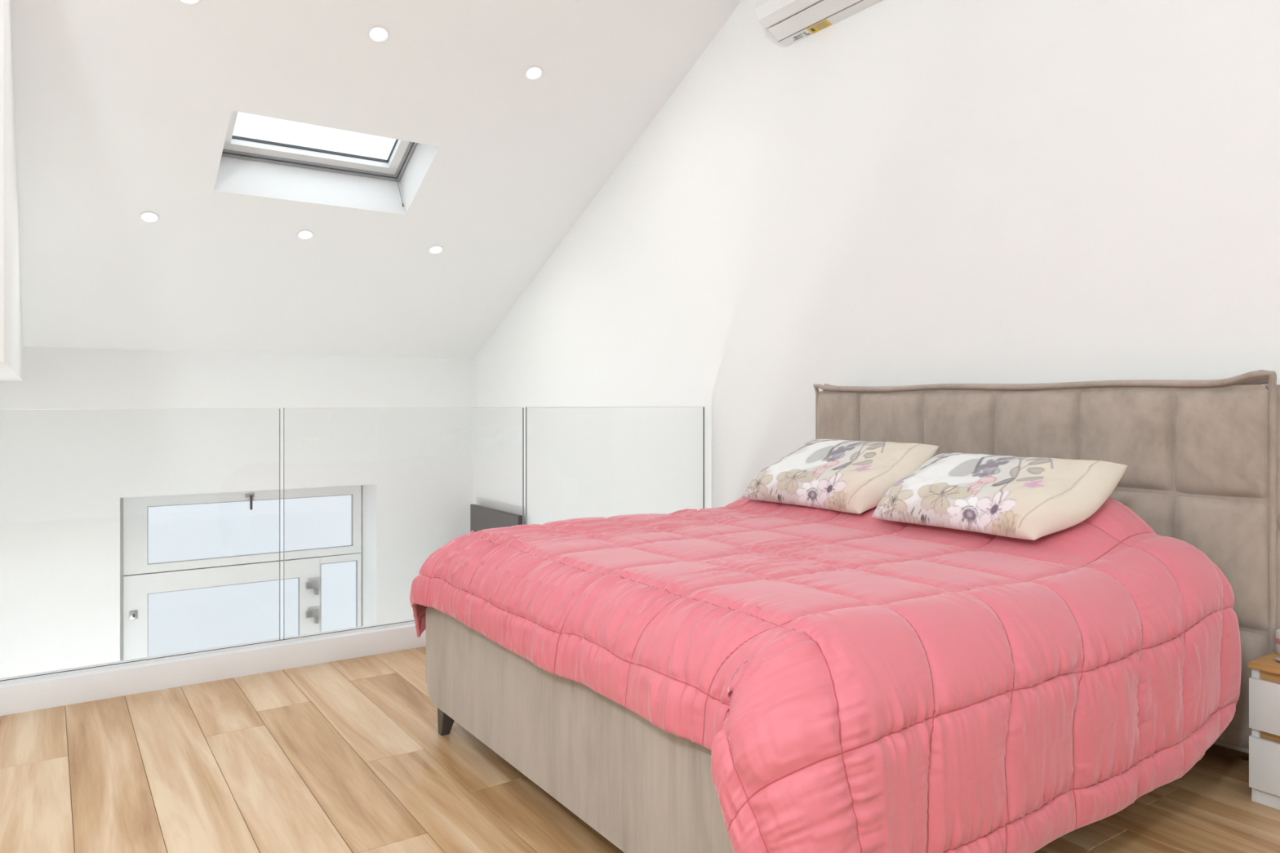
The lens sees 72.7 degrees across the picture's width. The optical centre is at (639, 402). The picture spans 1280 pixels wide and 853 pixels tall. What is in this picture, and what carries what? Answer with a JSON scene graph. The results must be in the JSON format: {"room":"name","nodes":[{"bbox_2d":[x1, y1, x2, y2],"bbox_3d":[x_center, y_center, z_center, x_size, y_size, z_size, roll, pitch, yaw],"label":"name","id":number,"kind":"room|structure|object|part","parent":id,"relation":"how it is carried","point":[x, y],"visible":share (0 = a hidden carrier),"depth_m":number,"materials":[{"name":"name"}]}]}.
{"room":"bedroom","nodes":[
{"label":"bedroom","id":0,"kind":"room"},
{"bbox_2d":[0,346,473,678],"bbox_3d":[-4.218,1.677,6.507,6.380,4.146,0.520,0,0,-34],"label":"wall","id":1,"kind":"structure","parent":0,"point":[64,474],"depth_m":6.69,"materials":[{"name":"white paint"}]},
{"bbox_2d":[0,0,23,381],"bbox_3d":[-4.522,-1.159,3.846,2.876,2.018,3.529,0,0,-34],"label":"trim","id":2,"kind":"structure","parent":1,"relation":"attached to","point":[11,343],"depth_m":3.61,"materials":[{"name":"white paint"}]},
{"bbox_2d":[120,484,361,661],"bbox_3d":[-3.294,1.565,7.316,1.980,1.770,0.152,0,0,-34],"label":"window","id":3,"kind":"structure","parent":1,"relation":"in","point":[139,578],"depth_m":7.14,"materials":[{"name":"white"}]},
{"bbox_3d":[-3.431,1.889,7.225,1.480,1.063,0.055,0,0,-34],"label":"sash","id":4,"kind":"part","parent":3,"relation":"part of","materials":[{"name":"white"}]},
{"bbox_3d":[-3.287,1.038,7.338,1.847,0.625,0.055,0,0,-34],"label":"sash","id":5,"kind":"part","parent":3,"relation":"part of","materials":[{"name":"white"}]},
{"bbox_3d":[-3.275,0.782,7.306,0.072,0.025,0.012,0,0,-34],"label":"latch plate","id":6,"kind":"part","parent":3,"relation":"part of","materials":[{"name":"grey metal"}]},
{"bbox_3d":[-3.259,0.838,7.297,0.019,0.120,0.020,0,0,-34],"label":"latch handle","id":7,"kind":"part","parent":3,"relation":"part of","materials":[{"name":"grey metal"}]},
{"bbox_3d":[-2.841,1.830,7.547,0.108,0.060,0.022,0,0,-34],"label":"handle","id":8,"kind":"part","parent":3,"relation":"part of","materials":[{"name":"silver metal"}]},
{"bbox_3d":[-2.841,1.582,7.547,0.108,0.060,0.022,0,0,-34],"label":"handle","id":9,"kind":"part","parent":3,"relation":"part of","materials":[{"name":"silver metal"}]},
{"bbox_3d":[-2.674,1.889,7.757,0.363,1.063,0.055,0,0,-34],"label":"sash","id":10,"kind":"part","parent":3,"relation":"part of","materials":[{"name":"white"}]},
{"bbox_2d":[10,0,742,359],"bbox_3d":[-2.513,-2.005,3.906,6.260,3.771,7.086,0,0,-34],"label":"ceiling","id":11,"kind":"structure","parent":0,"point":[123,108],"depth_m":5.26,"materials":[{"name":"white paint"}]},
{"bbox_2d":[139,211,159,222],"bbox_3d":[-2.974,-1.124,5.276,0.105,0.052,0.095,0,0,-34],"label":"ceiling spotlight","id":12,"kind":"object","parent":11,"relation":"attached to","point":[146,216],"visible":1,"depth_m":5.27,"materials":[{"name":"white plastic"}]},
{"bbox_2d":[178,0,199,4],"bbox_3d":[-2.095,-1.887,4.035,0.105,0.052,0.095,0,0,-34],"label":"ceiling spotlight","id":13,"kind":"object","parent":11,"relation":"attached to","point":[184,2],"visible":1,"depth_m":4.07,"materials":[{"name":"white plastic"}]},
{"bbox_2d":[297,230,313,239],"bbox_3d":[-2.231,-1.117,5.800,0.105,0.052,0.095,0,0,-34],"label":"ceiling spotlight","id":14,"kind":"object","parent":11,"relation":"attached to","point":[303,234],"visible":1,"depth_m":5.80,"materials":[{"name":"white plastic"}]},
{"bbox_2d":[222,111,417,206],"bbox_3d":[-1.974,-1.605,5.409,1.177,0.565,0.631,0,0,-34],"label":"frame","id":15,"kind":"structure","parent":11,"relation":"attached to","point":[393,168],"depth_m":5.63,"materials":[{"name":"grey"}]},
{"bbox_3d":[-1.980,-1.721,5.419,1.093,0.334,0.571,0,0,-34],"label":"sash","id":16,"kind":"part","parent":15,"relation":"part of","materials":[{"name":"white plastic"}]},
{"bbox_3d":[-1.977,-1.709,5.414,1.129,0.341,0.599,0,0,-34],"label":"frame","id":17,"kind":"part","parent":15,"relation":"part of","materials":[{"name":"grey metal"}]},
{"bbox_3d":[-1.974,-1.696,5.409,1.165,0.357,0.631,0,0,-34],"label":"frame","id":18,"kind":"part","parent":15,"relation":"part of","materials":[{"name":"grey metal"}]},
{"bbox_2d":[368,26,389,42],"bbox_3d":[-1.352,-1.905,4.501,0.105,0.052,0.095,0,0,-34],"label":"ceiling spotlight","id":19,"kind":"object","parent":11,"relation":"attached to","point":[373,33],"visible":1,"depth_m":4.50,"materials":[{"name":"white plastic"}]},
{"bbox_2d":[428,245,443,253],"bbox_3d":[-1.483,-1.111,6.328,0.105,0.052,0.095,0,0,-34],"label":"ceiling spotlight","id":20,"kind":"object","parent":11,"relation":"attached to","point":[432,250],"visible":1,"depth_m":6.32,"materials":[{"name":"white plastic"}]},
{"bbox_2d":[524,66,542,79],"bbox_3d":[-0.611,-1.900,5.019,0.105,0.052,0.095,0,0,-34],"label":"ceiling spotlight","id":21,"kind":"object","parent":11,"relation":"attached to","point":[529,73],"visible":1,"depth_m":5.01,"materials":[{"name":"white plastic"}]},
{"bbox_2d":[0,646,1279,852],"bbox_3d":[-0.390,1.156,0.801,6.260,0.012,6.163,0,0,-34],"label":"floor","id":22,"kind":"structure","parent":0,"point":[348,755],"depth_m":2.59,"materials":[{"name":"beige wood"}]},
{"bbox_2d":[426,369,1279,852],"bbox_3d":[0.639,0.525,2.913,2.107,1.251,1.921,0,0,-34],"label":"bed","id":23,"kind":"object","parent":22,"relation":"on","point":[1202,457],"visible":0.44,"depth_m":2.72,"materials":[{"name":"fabric"}]},
{"bbox_3d":[-0.664,1.100,3.017,0.060,0.100,0.060,0,0,-34],"label":"leg","id":24,"kind":"part","parent":23,"relation":"part of","materials":[{"name":"grey metal"}]},
{"bbox_3d":[-0.212,0.864,2.341,0.057,0.377,1.865,0,0,-34],"label":"foot panel","id":25,"kind":"part","parent":23,"relation":"part of","materials":[{"name":"fabric"}]},
{"bbox_2d":[409,497,1241,852],"bbox_3d":[0.428,0.677,2.793,1.822,0.772,2.038,0,0,-34],"label":"comforter","id":26,"kind":"object","parent":23,"relation":"on","point":[851,682],"visible":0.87,"depth_m":1.99,"materials":[{"name":"pink fabric"}]},
{"bbox_2d":[742,439,939,514],"bbox_3d":[0.783,0.281,3.480,0.359,0.253,0.750,0,0,-34],"label":"pillow","id":27,"kind":"object","parent":26,"relation":"on","point":[846,476],"visible":0.97,"depth_m":3.35,"materials":[{"name":"beige fabric"}]},
{"bbox_2d":[871,453,1128,540],"bbox_3d":[1.167,0.295,2.873,0.380,0.228,0.715,0,0,-34],"label":"pillow","id":28,"kind":"object","parent":26,"relation":"on","point":[1024,498],"visible":1,"depth_m":2.74,"materials":[{"name":"beige fabric"}]},
{"bbox_3d":[1.450,0.517,3.471,0.138,1.147,1.892,0,0,-34],"label":"headboard","id":29,"kind":"part","parent":23,"relation":"part of","materials":[{"name":"fabric"}]},
{"bbox_2d":[1248,651,1279,809],"bbox_3d":[2.010,0.949,2.451,0.365,0.402,0.386,0,0,-34],"label":"nightstand","id":30,"kind":"object","parent":22,"relation":"on","point":[1264,680],"visible":0.98,"depth_m":2.48,"materials":[{"name":"white paint"}]},
{"bbox_3d":[1.915,0.957,2.604,0.349,0.386,0.018,0,0,-34],"label":"panel","id":31,"kind":"part","parent":30,"relation":"part of","materials":[{"name":"white paint"}]},
{"bbox_3d":[1.866,0.864,2.353,0.016,0.144,0.380,0,0,-34],"label":"drawer","id":32,"kind":"part","parent":30,"relation":"part of","materials":[{"name":"white paint"}]},
{"bbox_3d":[1.866,1.033,2.353,0.016,0.146,0.380,0,0,-34],"label":"drawer","id":33,"kind":"part","parent":30,"relation":"part of","materials":[{"name":"white paint"}]},
{"bbox_3d":[1.887,0.792,2.367,0.012,0.060,0.342,0,0,-34],"label":"finger rail","id":34,"kind":"part","parent":30,"relation":"part of","materials":[{"name":"brown wood"}]},
{"bbox_3d":[1.887,0.960,2.367,0.012,0.060,0.342,0,0,-34],"label":"finger rail","id":35,"kind":"part","parent":30,"relation":"part of","materials":[{"name":"brown wood"}]},
{"bbox_2d":[1274,657,1279,662],"bbox_3d":[1.857,0.744,2.507,0.048,0.008,0.048,0,0,-34],"label":"dish","id":36,"kind":"object","parent":30,"relation":"on","point":[1277,659],"visible":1,"depth_m":2.52,"materials":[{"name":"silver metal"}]},
{"bbox_2d":[1275,629,1279,654],"bbox_3d":[1.937,0.713,2.584,0.085,0.070,0.085,0,0,-34],"label":"tin","id":37,"kind":"object","parent":30,"relation":"on","point":[1277,631],"visible":1,"depth_m":2.59,"materials":[{"name":"white"}]},
{"bbox_3d":[1.937,0.690,2.584,0.082,0.024,0.082,0,0,-34],"label":"lid","id":38,"kind":"part","parent":37,"relation":"part of","materials":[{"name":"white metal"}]},
{"bbox_2d":[473,0,1279,524],"bbox_3d":[1.247,0.098,4.058,0.120,7.305,9.692,0,0,-34],"label":"wall","id":39,"kind":"structure","parent":0,"point":[895,193],"depth_m":4.08,"materials":[{"name":"white paint"}]},
{"bbox_2d":[0,618,426,716],"bbox_3d":[-2.168,1.104,3.401,6.260,0.116,0.137,0,0,-34],"label":"trim","id":40,"kind":"structure","parent":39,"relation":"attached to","point":[23,696],"depth_m":3.57,"materials":[{"name":"paint"}]},
{"bbox_2d":[0,406,704,684],"bbox_3d":[-2.162,0.537,3.392,6.260,1.026,0.032,0,0,-34],"label":"glass balustrade","id":41,"kind":"object","parent":40,"relation":"on","point":[210,651],"visible":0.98,"depth_m":3.81,"materials":[{"name":"clear glass"}]},
{"bbox_2d":[470,503,522,532],"bbox_3d":[-1.228,1.200,7.496,0.084,0.561,0.978,0,0,-34],"label":"television","id":42,"kind":"object","parent":39,"relation":"attached to","point":[482,517],"visible":0.32,"depth_m":7.52,"materials":[{"name":"grey"}]},
{"bbox_2d":[755,0,883,46],"bbox_3d":[0.921,-2.039,4.239,0.215,0.292,0.819,0,0,-34],"label":"air conditioner","id":43,"kind":"object","parent":39,"relation":"attached to","point":[789,21],"visible":1,"depth_m":4.38,"materials":[{"name":"white plastic"}]},
{"bbox_3d":[0.861,-2.062,4.198,0.070,0.208,0.819,0,0,-34],"label":"panel","id":44,"kind":"part","parent":43,"relation":"part of","materials":[{"name":"white plastic"}]},
{"bbox_2d":[1213,743,1248,754],"bbox_3d":[2.189,1.109,2.564,0.012,0.082,6.163,0,0,-34],"label":"baseboard","id":45,"kind":"structure","parent":39,"relation":"attached to","point":[1214,744],"depth_m":2.88,"materials":[{"name":"wood"}]}
]}

